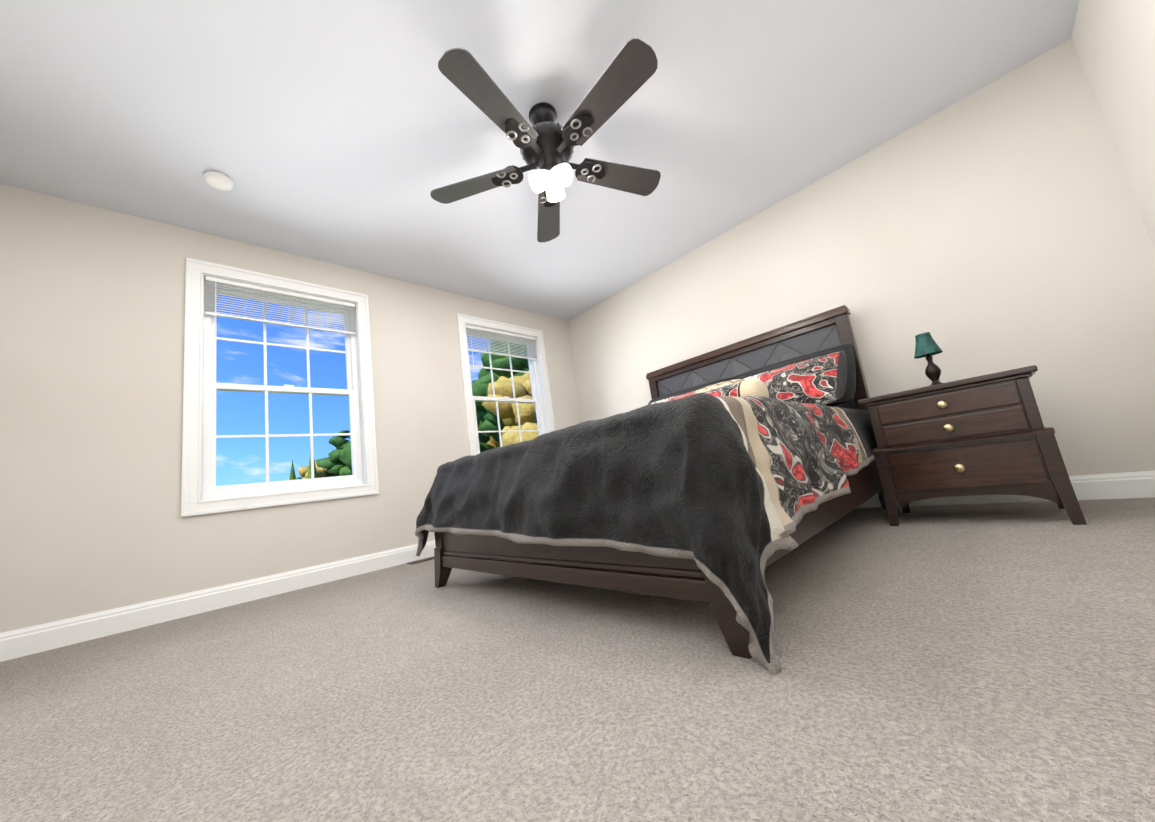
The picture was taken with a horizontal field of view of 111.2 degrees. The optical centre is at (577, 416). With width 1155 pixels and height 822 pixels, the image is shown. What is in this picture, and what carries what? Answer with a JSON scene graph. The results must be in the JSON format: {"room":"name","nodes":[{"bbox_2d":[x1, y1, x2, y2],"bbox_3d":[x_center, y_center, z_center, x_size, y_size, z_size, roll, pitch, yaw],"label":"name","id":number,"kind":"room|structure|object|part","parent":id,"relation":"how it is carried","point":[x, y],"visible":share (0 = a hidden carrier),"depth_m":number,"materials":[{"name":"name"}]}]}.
{"room":"bedroom","nodes":[
{"label":"bedroom","id":0,"kind":"room"},
{"bbox_2d":[0,183,581,632],"bbox_3d":[-1.531,-0.021,3.353,4.530,2.415,0.150,1,-12,-44],"label":"wall","id":1,"kind":"structure","parent":0,"point":[92,323],"depth_m":2.29,"materials":[{"name":"paint"}]},
{"bbox_2d":[0,540,435,661],"bbox_3d":[-1.320,1.083,3.118,4.230,0.125,0.016,1,-12,-44],"label":"baseboard","id":2,"kind":"structure","parent":1,"relation":"attached to","point":[21,642],"depth_m":2.24,"materials":[{"name":"white wood"}]},
{"bbox_2d":[181,257,378,516],"bbox_3d":[-2.075,-0.199,2.849,1.079,1.644,0.156,1,-12,-44],"label":"window","id":3,"kind":"structure","parent":1,"relation":"in","point":[197,498],"depth_m":2.70,"materials":[{"name":"white wood"}]},
{"bbox_2d":[205,276,355,340],"bbox_3d":[-2.124,-0.704,2.908,0.893,0.449,0.043,1,-12,-44],"label":"window blind","id":4,"kind":"object","parent":3,"relation":"attached to","point":[247,287],"visible":0.98,"depth_m":2.87,"materials":[{"name":"white plastic"}]},
{"bbox_3d":[-2.160,-0.523,2.941,0.843,0.725,0.030,1,-12,-44],"label":"left window sash","id":5,"kind":"part","parent":3,"relation":"part of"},
{"bbox_3d":[-2.044,0.139,2.812,0.843,0.722,0.030,1,-12,-44],"label":"left window sash","id":6,"kind":"part","parent":3,"relation":"part of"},
{"bbox_2d":[456,313,554,454],"bbox_3d":[-0.730,-0.180,4.153,1.069,1.644,0.156,1,-12,-44],"label":"window","id":7,"kind":"structure","parent":1,"relation":"in","point":[541,382],"depth_m":4.22,"materials":[{"name":"white wood"}]},
{"bbox_3d":[-0.815,-0.504,4.245,0.833,0.725,0.030,1,-12,-44],"label":"right window sash","id":8,"kind":"part","parent":7,"relation":"part of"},
{"bbox_2d":[466,325,537,365],"bbox_3d":[-0.780,-0.684,4.211,0.883,0.449,0.043,1,-12,-44],"label":"window blind","id":9,"kind":"object","parent":7,"relation":"attached to","point":[496,332],"visible":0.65,"depth_m":4.19,"materials":[{"name":"white plastic"}]},
{"bbox_3d":[-0.699,0.158,4.116,0.833,0.722,0.030,1,-12,-44],"label":"right window sash","id":10,"kind":"part","parent":7,"relation":"part of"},
{"bbox_2d":[0,0,1079,320],"bbox_3d":[-0.269,-1.691,2.074,4.530,0.120,4.350,1,-12,-44],"label":"ceiling","id":11,"kind":"structure","parent":0,"point":[352,134],"depth_m":2.08,"materials":[{"name":"white paint"}]},
{"bbox_2d":[204,171,233,190],"bbox_3d":[-2.046,-1.336,2.258,0.128,0.036,0.128,1,-12,-44],"label":"smoke detector","id":12,"kind":"object","parent":11,"relation":"attached to","point":[218,180],"visible":0.98,"depth_m":2.24,"materials":[{"name":"white plastic"}]},
{"bbox_2d":[430,38,660,241],"bbox_3d":[-0.130,-1.408,2.068,1.319,0.470,1.286,1,-12,-44],"label":"ceiling fan","id":13,"kind":"object","parent":11,"relation":"hanging from","point":[545,142],"visible":1,"depth_m":1.98,"materials":[{"name":"black wood"}]},
{"bbox_2d":[0,497,1154,821],"bbox_3d":[0.073,0.791,1.685,4.530,0.120,4.350,1,-12,-44],"label":"floor","id":14,"kind":"structure","parent":0,"point":[970,663],"depth_m":0.86,"materials":[{"name":"carpet"}]},
{"bbox_2d":[406,556,433,564],"bbox_3d":[-1.171,1.121,3.114,0.310,0.007,0.110,1,-12,-44],"label":"floor air vent","id":15,"kind":"object","parent":14,"relation":"on","point":[420,560],"visible":0.62,"depth_m":3.05,"materials":[{"name":"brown metal"}]},
{"bbox_2d":[415,305,886,674],"bbox_3d":[0.537,0.074,2.394,2.443,1.394,1.918,1,-12,-44],"label":"bed","id":16,"kind":"object","parent":14,"relation":"on","point":[720,504],"visible":0.98,"depth_m":1.26,"materials":[{"name":"black fabric"}]},
{"bbox_2d":[648,343,855,406],"bbox_3d":[0.883,-0.122,2.803,1.154,0.446,1.700,1,-12,-44],"label":"pillows","id":17,"kind":"object","parent":16,"relation":"on","point":[827,377],"visible":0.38,"depth_m":2.42,"materials":[{"name":"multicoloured fabric"}]},
{"bbox_2d":[858,365,1086,525],"bbox_3d":[1.969,0.178,2.047,0.524,0.680,0.658,1,-12,-44],"label":"nightstand","id":18,"kind":"object","parent":14,"relation":"on","point":[989,434],"visible":1,"depth_m":1.87,"materials":[{"name":"brown wood"}]},
{"bbox_2d":[914,332,942,385],"bbox_3d":[1.901,-0.301,2.135,0.120,0.300,0.120,1,-12,-44],"label":"lamp","id":19,"kind":"object","parent":18,"relation":"on","point":[927,347],"visible":0.92,"depth_m":2.12,"materials":[{"name":"brown metal"}]},
{"bbox_2d":[568,39,1154,475],"bbox_3d":[1.475,-0.427,3.404,0.150,2.415,4.050,1,-12,-44],"label":"wall","id":20,"kind":"structure","parent":0,"point":[998,225],"depth_m":2.40,"materials":[{"name":"paint"}]},
{"bbox_2d":[857,471,1154,507],"bbox_3d":[1.570,0.693,3.170,0.016,0.125,4.050,1,-12,-44],"label":"baseboard","id":21,"kind":"structure","parent":20,"relation":"attached to","point":[1141,484],"depth_m":2.04,"materials":[{"name":"white wood"}]},
{"bbox_2d":[1071,0,1154,249],"bbox_3d":[1.336,-0.879,0.406,4.530,2.415,0.150,1,-12,-44],"label":"wall","id":22,"kind":"structure","parent":0,"point":[1113,42],"depth_m":1.80,"materials":[{"name":"paint"}]},
{"label":"outside","id":23,"kind":"structure","parent":0,"visible":0},
{"bbox_3d":[-101.593,34.660,110.655,510.000,0.500,298.500,1,-12,-44],"label":"lawn","id":24,"kind":"structure","parent":23,"visible":0},
{"bbox_2d":[289,452,340,479],"bbox_3d":[-11.541,6.496,30.425,22.080,6.176,28.457,1,-12,-44],"label":"spruce trees","id":25,"kind":"object","parent":24,"relation":"on","point":[292,475],"depth_m":14.82,"materials":[{"name":"green plant"}]},
{"bbox_2d":[296,340,528,479],"bbox_3d":[-25.126,4.725,74.350,43.264,26.315,75.994,1,-12,-44],"label":"leafy trees","id":26,"kind":"object","parent":24,"relation":"on","point":[336,462],"depth_m":50.16,"materials":[{"name":"green plant"}]},
{"bbox_2d":[298,371,538,478],"bbox_3d":[-13.760,2.755,56.951,41.710,21.758,49.808,1,-12,-44],"label":"leafy trees","id":27,"kind":"object","parent":24,"relation":"on","point":[508,415],"depth_m":35.92,"materials":[{"name":"yellow plant"}]}
]}

